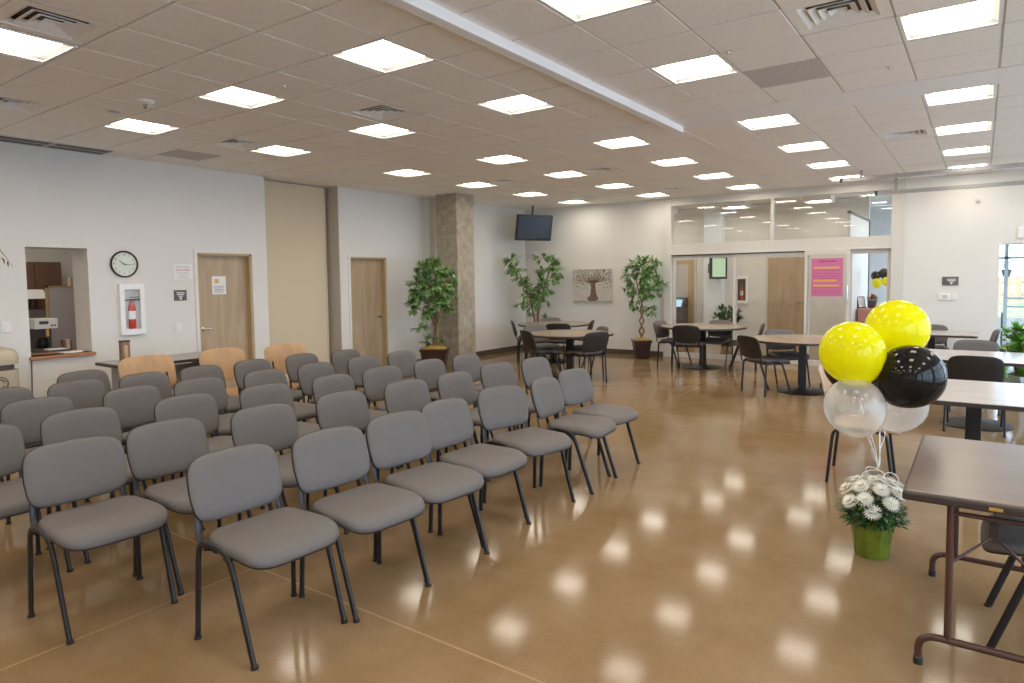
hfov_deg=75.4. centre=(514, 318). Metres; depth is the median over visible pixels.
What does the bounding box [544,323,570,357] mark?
chair
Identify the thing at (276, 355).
wooden chair
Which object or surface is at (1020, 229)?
plate
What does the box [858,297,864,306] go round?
photo
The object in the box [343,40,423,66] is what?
diffuser
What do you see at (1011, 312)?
lawn
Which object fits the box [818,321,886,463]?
balloon
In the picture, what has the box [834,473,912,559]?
plant
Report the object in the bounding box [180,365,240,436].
chair
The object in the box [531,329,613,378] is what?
round table
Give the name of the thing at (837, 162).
diffuser
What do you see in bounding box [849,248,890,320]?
door frame
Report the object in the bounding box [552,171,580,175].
diffuser
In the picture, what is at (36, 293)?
paper
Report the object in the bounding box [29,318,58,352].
coffee machine
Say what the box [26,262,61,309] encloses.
upper cabinet
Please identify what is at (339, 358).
chair
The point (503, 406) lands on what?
chair
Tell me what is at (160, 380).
chair
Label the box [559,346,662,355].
baseboard
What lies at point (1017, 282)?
fence
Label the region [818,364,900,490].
wooden chair
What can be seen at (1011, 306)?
rail
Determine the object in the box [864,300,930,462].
balloon
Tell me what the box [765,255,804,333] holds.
door
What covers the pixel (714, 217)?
column lobby
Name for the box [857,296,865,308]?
photo frame
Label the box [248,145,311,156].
ceiling light
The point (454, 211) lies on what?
column
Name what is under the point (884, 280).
balloon
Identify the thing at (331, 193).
trim
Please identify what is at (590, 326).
chair
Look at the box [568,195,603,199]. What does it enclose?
ceiling vent
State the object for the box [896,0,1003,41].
ceiling light
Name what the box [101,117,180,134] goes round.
ceiling light
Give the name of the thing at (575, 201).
ceiling light
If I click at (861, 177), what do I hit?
rail
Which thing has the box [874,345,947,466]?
balloon
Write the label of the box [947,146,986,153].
diffuser
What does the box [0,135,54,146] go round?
ceiling vent
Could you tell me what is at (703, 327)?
round table
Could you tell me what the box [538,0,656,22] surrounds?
ceiling light
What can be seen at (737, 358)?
door
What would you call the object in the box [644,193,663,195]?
diffuser
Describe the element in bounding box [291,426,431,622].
chair
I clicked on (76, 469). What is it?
chair
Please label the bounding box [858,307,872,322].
cabinet
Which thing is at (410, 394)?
chair
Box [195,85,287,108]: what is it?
ceiling light
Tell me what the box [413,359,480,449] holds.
chair
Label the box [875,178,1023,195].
rail
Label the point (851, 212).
trim
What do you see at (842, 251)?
door
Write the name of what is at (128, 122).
diffuser
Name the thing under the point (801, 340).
round table
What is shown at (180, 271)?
print
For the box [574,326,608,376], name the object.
chair
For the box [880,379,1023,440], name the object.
square table
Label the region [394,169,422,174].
diffuser
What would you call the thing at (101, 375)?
chair
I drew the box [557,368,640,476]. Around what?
chair
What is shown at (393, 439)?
chair
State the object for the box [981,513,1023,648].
chair
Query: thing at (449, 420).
chair
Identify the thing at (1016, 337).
leaf plant
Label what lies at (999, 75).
trim
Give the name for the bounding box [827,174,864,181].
ceiling light
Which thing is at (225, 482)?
chair
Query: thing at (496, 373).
chair
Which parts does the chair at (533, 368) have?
leg, backrest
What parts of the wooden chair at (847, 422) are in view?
backrest, leg, leg, seat, leg, leg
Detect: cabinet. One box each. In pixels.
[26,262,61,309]
[118,284,145,334]
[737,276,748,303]
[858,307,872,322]
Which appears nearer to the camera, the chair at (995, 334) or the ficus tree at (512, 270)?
the chair at (995, 334)
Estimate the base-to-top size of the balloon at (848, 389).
0.718 m
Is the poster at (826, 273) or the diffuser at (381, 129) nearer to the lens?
the diffuser at (381, 129)
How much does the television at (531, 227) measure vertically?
0.817 m
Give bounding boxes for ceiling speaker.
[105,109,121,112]
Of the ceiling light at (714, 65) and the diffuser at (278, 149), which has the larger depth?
the diffuser at (278, 149)
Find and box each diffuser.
[0,29,61,55]
[113,119,168,130]
[207,87,274,103]
[260,146,302,153]
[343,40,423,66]
[359,124,407,134]
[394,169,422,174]
[464,182,488,185]
[484,155,520,161]
[487,95,545,110]
[522,192,540,194]
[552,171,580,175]
[557,0,626,13]
[601,137,643,145]
[601,184,625,186]
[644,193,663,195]
[658,158,692,163]
[661,55,730,77]
[699,173,727,177]
[733,185,756,187]
[746,114,794,126]
[784,142,825,149]
[812,161,846,166]
[834,175,858,178]
[908,0,991,33]
[931,85,988,101]
[940,122,987,131]
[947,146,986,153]
[951,164,985,167]
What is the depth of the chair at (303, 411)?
6.03 m
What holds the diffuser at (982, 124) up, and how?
attached to the ceiling light at (986, 125)
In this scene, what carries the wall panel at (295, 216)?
attached to the wall at (100, 206)
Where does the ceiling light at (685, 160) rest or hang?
attached to the ceiling at (758, 35)
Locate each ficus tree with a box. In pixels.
[403,254,460,368]
[502,253,565,353]
[619,253,668,358]
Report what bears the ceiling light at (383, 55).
attached to the ceiling at (758, 35)
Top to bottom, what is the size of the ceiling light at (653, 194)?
0.126 m
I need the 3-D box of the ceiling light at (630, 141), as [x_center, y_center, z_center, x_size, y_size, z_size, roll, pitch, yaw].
[1.261,-2.124,7.768,0.536,0.126,0.536,2,4,35]
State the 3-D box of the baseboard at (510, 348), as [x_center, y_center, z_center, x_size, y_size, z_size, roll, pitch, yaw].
[-4.527,1.097,8.792,0.162,0.100,16.500,2,4,35]
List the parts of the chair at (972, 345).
backrest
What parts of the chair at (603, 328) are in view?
seat, backrest, leg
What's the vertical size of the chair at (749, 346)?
0.816 m
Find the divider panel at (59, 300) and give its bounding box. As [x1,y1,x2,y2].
[44,286,76,349]
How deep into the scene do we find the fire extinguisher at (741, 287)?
15.96 m
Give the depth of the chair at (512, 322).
12.85 m
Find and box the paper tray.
[42,347,71,352]
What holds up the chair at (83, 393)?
on the floor
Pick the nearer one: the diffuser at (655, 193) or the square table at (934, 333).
the square table at (934, 333)
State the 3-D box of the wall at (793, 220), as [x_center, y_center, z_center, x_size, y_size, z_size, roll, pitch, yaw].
[6.516,-1.038,15.366,7.450,3.300,6.820,2,4,35]
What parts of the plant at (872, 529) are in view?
stem, pot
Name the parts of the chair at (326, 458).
leg, backrest, leg, seat, leg, leg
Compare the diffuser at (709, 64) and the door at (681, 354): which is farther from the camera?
the door at (681, 354)
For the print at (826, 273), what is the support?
attached to the poster at (826, 273)
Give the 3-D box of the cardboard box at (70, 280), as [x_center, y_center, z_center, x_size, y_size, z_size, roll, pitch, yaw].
[-6.184,-0.522,9.310,0.064,0.110,0.141,2,4,35]
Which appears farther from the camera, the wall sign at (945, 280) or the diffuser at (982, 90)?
the wall sign at (945, 280)
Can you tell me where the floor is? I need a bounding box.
[0,344,1023,682]
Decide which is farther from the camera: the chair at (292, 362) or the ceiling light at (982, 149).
the ceiling light at (982, 149)
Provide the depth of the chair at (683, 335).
11.18 m
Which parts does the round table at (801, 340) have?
post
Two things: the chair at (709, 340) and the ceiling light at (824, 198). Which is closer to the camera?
the chair at (709, 340)
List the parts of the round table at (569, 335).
post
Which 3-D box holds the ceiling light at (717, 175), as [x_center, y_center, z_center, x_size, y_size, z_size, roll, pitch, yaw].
[3.142,-2.308,10.433,0.536,0.126,0.536,2,4,35]
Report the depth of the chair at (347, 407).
4.83 m
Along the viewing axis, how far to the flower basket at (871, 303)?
12.89 m
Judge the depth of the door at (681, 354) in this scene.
13.17 m
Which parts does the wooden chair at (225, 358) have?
backrest, seat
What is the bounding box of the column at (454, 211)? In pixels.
[436,193,475,366]
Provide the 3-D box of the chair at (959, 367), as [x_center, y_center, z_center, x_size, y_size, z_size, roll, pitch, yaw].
[4.720,0.752,6.790,0.542,0.816,0.620,2,4,35]
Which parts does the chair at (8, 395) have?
backrest, seat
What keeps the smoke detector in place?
attached to the ceiling at (758, 35)
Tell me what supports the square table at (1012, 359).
on the floor
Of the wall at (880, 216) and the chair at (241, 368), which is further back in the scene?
the wall at (880, 216)
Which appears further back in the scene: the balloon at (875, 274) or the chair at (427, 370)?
the balloon at (875, 274)
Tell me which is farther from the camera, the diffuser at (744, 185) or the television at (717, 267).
the television at (717, 267)
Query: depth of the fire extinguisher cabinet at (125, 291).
8.38 m
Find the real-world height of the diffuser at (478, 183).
0.001 m
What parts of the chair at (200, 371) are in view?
backrest, seat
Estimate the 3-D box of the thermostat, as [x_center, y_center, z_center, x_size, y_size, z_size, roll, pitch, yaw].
[6.944,-0.355,10.693,0.160,0.100,0.028,2,4,35]
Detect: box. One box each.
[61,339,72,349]
[68,278,72,285]
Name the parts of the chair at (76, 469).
leg, leg, backrest, seat, leg, leg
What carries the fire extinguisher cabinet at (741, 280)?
attached to the wall at (793, 220)
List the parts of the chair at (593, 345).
leg, seat, leg, leg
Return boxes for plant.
[711,303,743,345]
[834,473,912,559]
[998,320,1023,383]
[999,259,1017,276]
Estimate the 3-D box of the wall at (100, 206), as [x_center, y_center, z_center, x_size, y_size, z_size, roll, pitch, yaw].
[-4.718,-0.462,8.941,0.700,3.200,16.700,2,4,35]
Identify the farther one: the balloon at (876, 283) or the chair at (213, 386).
the balloon at (876, 283)
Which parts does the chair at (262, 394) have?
backrest, leg, seat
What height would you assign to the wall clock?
0.336 m
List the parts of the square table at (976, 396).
post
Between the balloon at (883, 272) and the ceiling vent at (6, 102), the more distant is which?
the balloon at (883, 272)
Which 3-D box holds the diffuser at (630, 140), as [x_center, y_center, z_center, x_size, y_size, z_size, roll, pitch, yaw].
[1.262,-2.087,7.770,0.424,0.001,0.424,2,4,35]
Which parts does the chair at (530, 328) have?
backrest, seat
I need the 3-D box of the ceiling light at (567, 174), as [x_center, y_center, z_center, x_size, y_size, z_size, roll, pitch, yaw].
[0.787,-2.259,10.095,0.536,0.126,0.536,2,4,35]
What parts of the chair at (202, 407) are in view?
backrest, seat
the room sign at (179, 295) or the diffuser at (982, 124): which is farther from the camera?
the room sign at (179, 295)
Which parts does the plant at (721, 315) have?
pot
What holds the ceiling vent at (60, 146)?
in the ceiling at (758, 35)
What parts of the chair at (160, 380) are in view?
backrest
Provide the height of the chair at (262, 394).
0.816 m
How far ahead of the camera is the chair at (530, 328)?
11.58 m
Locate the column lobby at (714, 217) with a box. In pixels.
[703,206,724,337]
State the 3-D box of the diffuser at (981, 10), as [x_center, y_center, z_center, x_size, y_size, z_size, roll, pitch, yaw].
[2.711,-1.884,4.118,0.424,0.001,0.424,2,4,35]
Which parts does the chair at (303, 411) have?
backrest, seat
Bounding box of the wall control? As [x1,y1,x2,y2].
[952,294,956,299]
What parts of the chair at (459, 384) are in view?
backrest, seat, leg, leg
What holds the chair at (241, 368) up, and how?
on the floor
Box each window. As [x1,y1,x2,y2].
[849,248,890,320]
[997,245,1023,372]
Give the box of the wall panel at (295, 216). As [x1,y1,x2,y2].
[264,181,329,380]
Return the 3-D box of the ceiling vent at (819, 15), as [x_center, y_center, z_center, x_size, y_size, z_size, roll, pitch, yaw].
[1.954,-1.871,3.986,0.532,0.052,0.532,2,4,35]
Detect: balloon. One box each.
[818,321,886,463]
[823,381,886,468]
[824,369,876,463]
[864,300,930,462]
[870,389,929,467]
[871,271,879,299]
[871,278,881,293]
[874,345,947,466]
[876,268,886,292]
[882,277,886,285]
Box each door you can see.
[193,249,257,388]
[347,254,390,365]
[673,254,736,359]
[676,258,695,322]
[733,251,809,364]
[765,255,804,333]
[804,249,849,365]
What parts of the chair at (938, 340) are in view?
seat, backrest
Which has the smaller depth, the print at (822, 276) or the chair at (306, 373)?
the chair at (306, 373)
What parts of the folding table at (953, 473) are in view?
leg frame, leg frame, brass plate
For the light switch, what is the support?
attached to the wall at (100, 206)
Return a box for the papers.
[59,350,84,353]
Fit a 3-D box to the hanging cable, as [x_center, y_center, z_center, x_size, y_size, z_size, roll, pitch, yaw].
[-5.484,0.838,7.528,0.020,0.786,0.048,-1,3,2]
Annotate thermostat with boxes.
[938,294,949,299]
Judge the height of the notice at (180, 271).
0.200 m
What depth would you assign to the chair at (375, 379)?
6.15 m
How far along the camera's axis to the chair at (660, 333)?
12.13 m
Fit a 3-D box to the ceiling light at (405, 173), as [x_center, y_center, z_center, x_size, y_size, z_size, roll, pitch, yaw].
[-1.578,-2.211,9.765,0.536,0.126,0.536,2,4,35]
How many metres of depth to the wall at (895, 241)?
12.04 m
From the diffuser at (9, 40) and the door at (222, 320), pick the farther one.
the door at (222, 320)
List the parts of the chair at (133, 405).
seat, backrest, leg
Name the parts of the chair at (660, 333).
leg, backrest, seat, leg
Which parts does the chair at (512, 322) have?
leg, leg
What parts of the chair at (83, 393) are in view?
backrest, seat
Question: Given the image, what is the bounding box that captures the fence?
[998,276,1023,301]
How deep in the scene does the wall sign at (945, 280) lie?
10.64 m
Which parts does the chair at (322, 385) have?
backrest, seat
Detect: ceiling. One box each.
[0,0,1023,209]
[676,188,891,210]
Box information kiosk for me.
[676,297,687,323]
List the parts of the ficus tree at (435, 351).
pot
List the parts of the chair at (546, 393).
backrest, leg, leg, leg, seat, leg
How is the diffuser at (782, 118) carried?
attached to the ceiling light at (789, 119)
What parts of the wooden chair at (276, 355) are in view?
backrest, seat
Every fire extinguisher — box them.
[125,297,139,328]
[740,285,742,299]
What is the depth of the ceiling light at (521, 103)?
6.08 m
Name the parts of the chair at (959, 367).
leg, leg, leg, leg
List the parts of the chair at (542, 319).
backrest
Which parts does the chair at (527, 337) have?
seat, leg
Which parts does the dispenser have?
panel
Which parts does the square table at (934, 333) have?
post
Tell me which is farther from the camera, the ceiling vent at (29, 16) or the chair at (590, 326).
the chair at (590, 326)
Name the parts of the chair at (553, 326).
seat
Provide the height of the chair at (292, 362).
0.816 m
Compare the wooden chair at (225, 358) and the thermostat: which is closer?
the wooden chair at (225, 358)
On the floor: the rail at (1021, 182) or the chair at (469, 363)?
the chair at (469, 363)
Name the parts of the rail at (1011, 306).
rail, rail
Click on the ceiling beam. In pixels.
(427, 10)
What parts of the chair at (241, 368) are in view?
backrest, seat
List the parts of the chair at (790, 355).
leg, backrest, seat, leg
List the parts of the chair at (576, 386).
leg, backrest, leg, seat, leg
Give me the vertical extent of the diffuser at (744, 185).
0.001 m
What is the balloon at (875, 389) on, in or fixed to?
attached to the plant at (872, 529)
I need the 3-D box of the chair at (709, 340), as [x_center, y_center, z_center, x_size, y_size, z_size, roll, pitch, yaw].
[3.703,0.442,12.122,0.542,0.816,0.620,2,4,33]
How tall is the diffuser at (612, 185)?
0.001 m
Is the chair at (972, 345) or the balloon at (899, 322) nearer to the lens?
the balloon at (899, 322)
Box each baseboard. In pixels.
[417,344,523,360]
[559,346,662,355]
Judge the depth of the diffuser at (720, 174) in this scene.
10.50 m
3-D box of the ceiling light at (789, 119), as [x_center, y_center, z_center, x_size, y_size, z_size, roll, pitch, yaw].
[2.621,-2.083,6.811,0.536,0.126,0.536,2,4,35]
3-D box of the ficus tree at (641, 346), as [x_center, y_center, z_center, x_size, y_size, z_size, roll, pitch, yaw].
[2.606,-0.261,13.214,1.044,2.104,0.602,-1,3,0]
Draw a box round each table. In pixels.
[95,352,201,389]
[518,321,588,362]
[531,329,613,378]
[660,323,746,369]
[751,334,823,394]
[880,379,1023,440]
[902,435,1023,664]
[927,330,977,348]
[929,349,1023,431]
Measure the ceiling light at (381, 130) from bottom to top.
0.126 m
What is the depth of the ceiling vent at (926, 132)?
7.56 m
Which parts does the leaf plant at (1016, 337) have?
pot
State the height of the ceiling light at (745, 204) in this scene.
0.126 m
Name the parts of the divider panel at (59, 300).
edge trim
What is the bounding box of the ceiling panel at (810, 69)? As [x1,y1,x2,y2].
[157,58,829,160]
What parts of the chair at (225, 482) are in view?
leg, leg, backrest, seat, leg, leg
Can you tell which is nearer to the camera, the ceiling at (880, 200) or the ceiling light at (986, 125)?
the ceiling light at (986, 125)
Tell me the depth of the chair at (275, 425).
4.31 m
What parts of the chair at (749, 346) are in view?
leg, leg, seat, leg, leg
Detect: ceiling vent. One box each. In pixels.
[0,0,117,45]
[0,95,57,114]
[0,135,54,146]
[44,143,114,154]
[207,137,272,149]
[341,102,421,121]
[483,178,524,184]
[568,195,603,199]
[575,166,622,174]
[652,187,688,191]
[782,0,893,34]
[877,127,934,141]
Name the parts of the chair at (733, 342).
seat, leg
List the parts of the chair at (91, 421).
leg, leg, backrest, seat, leg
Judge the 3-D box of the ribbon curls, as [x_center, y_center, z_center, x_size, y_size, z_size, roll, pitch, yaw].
[2.111,0.910,3.819,0.185,0.077,0.162,2,4,35]
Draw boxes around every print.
[175,266,189,277]
[813,260,839,287]
[813,267,838,286]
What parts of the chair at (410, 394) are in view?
backrest, leg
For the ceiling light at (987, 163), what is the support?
attached to the ceiling at (758, 35)
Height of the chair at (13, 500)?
0.816 m
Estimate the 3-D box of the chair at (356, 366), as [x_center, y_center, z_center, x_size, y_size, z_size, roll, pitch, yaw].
[-1.399,0.815,6.980,0.620,0.816,0.542,2,4,33]
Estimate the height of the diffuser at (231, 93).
0.001 m
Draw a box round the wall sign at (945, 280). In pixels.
[942,277,958,284]
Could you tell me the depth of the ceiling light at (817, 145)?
8.23 m
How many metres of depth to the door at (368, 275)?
11.80 m
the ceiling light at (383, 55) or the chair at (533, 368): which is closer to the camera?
the ceiling light at (383, 55)
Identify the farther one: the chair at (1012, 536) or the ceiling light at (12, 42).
the ceiling light at (12, 42)
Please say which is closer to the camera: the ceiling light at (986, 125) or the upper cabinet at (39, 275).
the ceiling light at (986, 125)
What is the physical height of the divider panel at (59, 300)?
1.600 m
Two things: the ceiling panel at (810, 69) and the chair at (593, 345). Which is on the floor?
the chair at (593, 345)
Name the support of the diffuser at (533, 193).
attached to the ceiling light at (531, 194)
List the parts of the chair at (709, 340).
seat, backrest, leg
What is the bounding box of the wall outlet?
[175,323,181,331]
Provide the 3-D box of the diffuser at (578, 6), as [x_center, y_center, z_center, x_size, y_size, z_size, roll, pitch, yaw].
[0.440,-1.833,3.722,0.424,0.001,0.424,2,4,35]
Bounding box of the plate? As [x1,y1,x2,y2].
[1018,227,1023,237]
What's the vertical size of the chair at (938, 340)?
0.816 m
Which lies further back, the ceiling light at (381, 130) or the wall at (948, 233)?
the wall at (948, 233)
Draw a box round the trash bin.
[0,347,19,387]
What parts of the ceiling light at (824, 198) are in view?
frame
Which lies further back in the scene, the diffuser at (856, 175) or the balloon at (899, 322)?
the diffuser at (856, 175)
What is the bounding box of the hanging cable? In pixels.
[31,361,32,392]
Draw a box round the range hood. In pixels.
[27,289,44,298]
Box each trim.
[0,0,1006,199]
[285,64,1023,182]
[324,186,341,363]
[847,211,869,306]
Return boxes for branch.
[0,250,10,265]
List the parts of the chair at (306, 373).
backrest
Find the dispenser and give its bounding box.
[118,340,130,360]
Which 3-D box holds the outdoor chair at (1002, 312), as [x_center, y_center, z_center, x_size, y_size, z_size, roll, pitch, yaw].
[8.343,0.381,11.000,0.430,0.950,0.400,2,4,35]
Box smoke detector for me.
[135,99,154,108]
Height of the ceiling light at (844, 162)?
0.126 m
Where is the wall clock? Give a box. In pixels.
[110,251,137,277]
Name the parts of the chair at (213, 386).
backrest, seat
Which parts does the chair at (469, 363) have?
backrest, seat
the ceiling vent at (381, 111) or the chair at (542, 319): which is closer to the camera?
the ceiling vent at (381, 111)
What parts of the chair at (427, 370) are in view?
backrest, seat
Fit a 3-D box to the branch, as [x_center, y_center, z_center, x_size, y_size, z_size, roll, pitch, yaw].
[-5.560,0.253,6.767,0.280,2.056,0.722,2,4,35]
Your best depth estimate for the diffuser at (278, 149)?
8.03 m
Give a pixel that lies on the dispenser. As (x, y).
(124, 345)
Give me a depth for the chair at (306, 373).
6.49 m
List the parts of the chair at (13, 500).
backrest, seat, leg, leg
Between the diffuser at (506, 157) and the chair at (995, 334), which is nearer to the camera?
the diffuser at (506, 157)
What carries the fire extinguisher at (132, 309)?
in the fire extinguisher cabinet at (125, 291)
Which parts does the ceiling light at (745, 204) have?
frame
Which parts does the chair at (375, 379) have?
seat, backrest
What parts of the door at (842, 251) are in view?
handle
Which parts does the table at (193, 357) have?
panel, modesty panel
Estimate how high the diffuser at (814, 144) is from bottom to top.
0.001 m
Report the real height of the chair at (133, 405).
0.816 m
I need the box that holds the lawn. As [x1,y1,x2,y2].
[998,299,1023,317]
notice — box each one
[173,264,192,278]
[212,276,225,294]
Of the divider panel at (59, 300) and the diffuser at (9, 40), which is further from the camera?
the divider panel at (59, 300)
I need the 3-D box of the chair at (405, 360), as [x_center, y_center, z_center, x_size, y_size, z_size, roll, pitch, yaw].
[-1.074,0.782,7.458,0.620,0.816,0.542,2,4,33]
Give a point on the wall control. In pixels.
(954, 296)
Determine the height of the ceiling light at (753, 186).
0.126 m
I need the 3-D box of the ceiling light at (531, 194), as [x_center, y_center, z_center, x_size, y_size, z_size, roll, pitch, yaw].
[0.303,-2.395,12.430,0.536,0.126,0.536,2,4,35]
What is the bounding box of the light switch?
[1,322,10,332]
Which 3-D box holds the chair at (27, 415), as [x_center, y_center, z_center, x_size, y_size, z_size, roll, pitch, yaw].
[-3.177,0.980,4.615,0.620,0.816,0.542,1,4,30]
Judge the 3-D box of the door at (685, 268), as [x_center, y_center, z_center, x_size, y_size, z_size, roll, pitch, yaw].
[4.312,-0.494,16.836,0.640,2.090,0.020,2,4,35]
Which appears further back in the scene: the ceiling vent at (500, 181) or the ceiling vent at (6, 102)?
the ceiling vent at (500, 181)
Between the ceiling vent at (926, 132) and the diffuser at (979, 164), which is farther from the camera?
the diffuser at (979, 164)
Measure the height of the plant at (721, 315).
0.992 m
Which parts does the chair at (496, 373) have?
backrest, seat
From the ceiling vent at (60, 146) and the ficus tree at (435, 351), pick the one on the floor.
the ficus tree at (435, 351)
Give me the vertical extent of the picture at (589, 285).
0.734 m
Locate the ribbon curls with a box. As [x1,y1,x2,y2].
[861,466,898,485]
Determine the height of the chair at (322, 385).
0.816 m
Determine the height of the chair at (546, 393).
0.816 m
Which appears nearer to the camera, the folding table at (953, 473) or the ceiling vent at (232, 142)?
the folding table at (953, 473)
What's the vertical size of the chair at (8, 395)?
0.816 m
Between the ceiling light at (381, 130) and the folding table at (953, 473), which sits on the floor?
the folding table at (953, 473)
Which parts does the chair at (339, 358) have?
backrest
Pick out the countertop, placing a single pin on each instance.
(47, 355)
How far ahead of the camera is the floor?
3.55 m
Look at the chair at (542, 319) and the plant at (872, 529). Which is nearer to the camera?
the plant at (872, 529)
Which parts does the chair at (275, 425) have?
leg, backrest, leg, seat, leg, leg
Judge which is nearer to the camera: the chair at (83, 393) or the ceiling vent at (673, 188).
the chair at (83, 393)
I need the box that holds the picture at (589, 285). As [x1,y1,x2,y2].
[573,268,612,302]
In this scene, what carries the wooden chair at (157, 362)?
on the floor
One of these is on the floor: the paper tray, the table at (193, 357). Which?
the table at (193, 357)
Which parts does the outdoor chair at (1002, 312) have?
backrest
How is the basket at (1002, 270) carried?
on the hanging plant at (1002, 270)
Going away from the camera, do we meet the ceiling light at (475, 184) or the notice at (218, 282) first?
the notice at (218, 282)
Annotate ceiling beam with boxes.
[383,0,682,133]
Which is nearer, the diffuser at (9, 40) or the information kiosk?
the diffuser at (9, 40)
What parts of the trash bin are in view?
lid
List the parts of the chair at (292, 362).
backrest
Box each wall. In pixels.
[0,142,525,397]
[25,247,84,349]
[525,169,1023,365]
[663,178,905,356]
[674,197,869,343]
[869,205,891,305]
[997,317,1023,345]
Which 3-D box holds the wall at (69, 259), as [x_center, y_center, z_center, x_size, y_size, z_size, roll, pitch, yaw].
[-6.368,-0.461,9.248,3.050,3.200,4.900,2,4,35]
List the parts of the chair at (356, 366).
backrest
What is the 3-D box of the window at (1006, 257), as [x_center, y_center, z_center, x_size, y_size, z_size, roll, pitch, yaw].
[8.631,-0.247,10.140,2.040,2.300,0.060,2,4,35]
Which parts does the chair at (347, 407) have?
backrest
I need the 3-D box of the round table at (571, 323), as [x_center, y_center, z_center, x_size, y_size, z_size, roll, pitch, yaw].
[0.780,0.458,12.971,1.406,0.742,1.406,0,4,18]
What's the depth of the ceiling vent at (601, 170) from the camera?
9.81 m
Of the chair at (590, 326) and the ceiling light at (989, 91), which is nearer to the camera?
the ceiling light at (989, 91)
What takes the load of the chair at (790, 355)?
on the floor
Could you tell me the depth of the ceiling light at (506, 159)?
8.87 m
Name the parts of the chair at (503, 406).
leg, backrest, leg, seat, leg, leg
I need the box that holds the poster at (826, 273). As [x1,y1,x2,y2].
[811,258,842,296]
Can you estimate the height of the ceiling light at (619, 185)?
0.126 m
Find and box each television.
[515,206,552,240]
[708,258,726,278]
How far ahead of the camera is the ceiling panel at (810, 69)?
5.22 m
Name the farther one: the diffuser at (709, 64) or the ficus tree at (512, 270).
the ficus tree at (512, 270)
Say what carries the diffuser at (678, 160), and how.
attached to the ceiling light at (685, 160)
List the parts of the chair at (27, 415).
leg, backrest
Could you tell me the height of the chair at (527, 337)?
0.816 m
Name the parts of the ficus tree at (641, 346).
pot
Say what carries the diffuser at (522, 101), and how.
attached to the ceiling light at (521, 103)
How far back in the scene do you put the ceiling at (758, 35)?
5.54 m
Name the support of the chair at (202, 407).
on the floor
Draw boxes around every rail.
[840,162,1023,182]
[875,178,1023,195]
[1007,297,1023,307]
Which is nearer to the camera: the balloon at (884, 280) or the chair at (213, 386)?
the chair at (213, 386)
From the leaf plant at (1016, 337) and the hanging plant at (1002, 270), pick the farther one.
the hanging plant at (1002, 270)
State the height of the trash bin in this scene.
0.965 m
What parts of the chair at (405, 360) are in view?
backrest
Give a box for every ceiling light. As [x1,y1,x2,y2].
[0,27,78,62]
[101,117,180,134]
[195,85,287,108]
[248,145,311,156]
[329,37,437,73]
[346,123,418,138]
[385,169,432,176]
[456,182,498,187]
[475,93,556,114]
[476,155,530,164]
[511,192,547,196]
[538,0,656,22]
[542,171,588,178]
[558,200,590,203]
[594,137,651,148]
[595,183,634,188]
[635,193,670,197]
[648,53,740,84]
[650,157,699,166]
[692,172,735,179]
[720,201,750,209]
[725,184,763,189]
[736,114,802,130]
[775,141,831,152]
[803,195,834,203]
[805,160,851,168]
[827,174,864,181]
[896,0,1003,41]
[922,84,996,106]
[933,120,993,135]
[941,145,991,156]
[946,163,990,168]
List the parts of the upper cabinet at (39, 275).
door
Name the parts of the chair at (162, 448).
leg, leg, backrest, seat, leg, leg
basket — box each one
[866,294,879,307]
[1001,269,1012,276]
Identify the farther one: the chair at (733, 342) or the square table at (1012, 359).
the chair at (733, 342)
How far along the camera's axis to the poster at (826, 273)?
11.64 m
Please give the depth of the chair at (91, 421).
4.27 m
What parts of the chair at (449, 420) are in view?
leg, backrest, leg, leg, seat, leg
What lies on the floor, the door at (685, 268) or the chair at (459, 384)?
the chair at (459, 384)
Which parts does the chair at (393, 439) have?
leg, backrest, leg, seat, leg, leg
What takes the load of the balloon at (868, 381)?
attached to the plant at (872, 529)
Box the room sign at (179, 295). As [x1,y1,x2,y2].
[174,290,186,300]
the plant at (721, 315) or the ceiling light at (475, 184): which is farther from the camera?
the plant at (721, 315)
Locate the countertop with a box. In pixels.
[29,350,95,360]
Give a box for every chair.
[0,387,41,482]
[0,396,115,524]
[0,424,73,572]
[21,435,177,644]
[40,407,156,563]
[47,379,137,432]
[57,370,111,391]
[102,385,174,498]
[118,354,176,396]
[119,372,171,453]
[125,418,251,595]
[154,393,264,530]
[173,377,233,477]
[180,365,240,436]
[186,443,347,670]
[199,347,245,396]
[230,403,348,534]
[233,359,303,421]
[239,383,334,506]
[243,369,317,454]
[264,343,309,402]
[285,353,318,399]
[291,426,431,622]
[297,362,370,421]
[311,373,399,468]
[315,390,410,496]
[331,349,362,389]
[347,356,380,407]
[362,366,441,466]
[365,410,489,581]
[383,379,466,473]
[387,350,437,391]
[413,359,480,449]
[420,397,530,547]
[437,371,511,480]
[452,354,519,438]
[477,385,575,517]
[480,362,548,440]
[510,320,538,362]
[520,330,562,372]
[521,357,592,438]
[523,325,561,370]
[530,376,617,494]
[540,318,563,356]
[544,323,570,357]
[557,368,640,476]
[563,320,594,362]
[565,331,608,381]
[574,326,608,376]
[653,321,691,367]
[671,325,706,372]
[706,320,733,367]
[728,323,764,371]
[737,335,791,396]
[765,329,810,388]
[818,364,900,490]
[924,324,948,368]
[942,355,1006,437]
[949,340,1000,415]
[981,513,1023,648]
[989,329,999,342]
[1000,312,1012,345]
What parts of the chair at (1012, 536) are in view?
leg, seat, leg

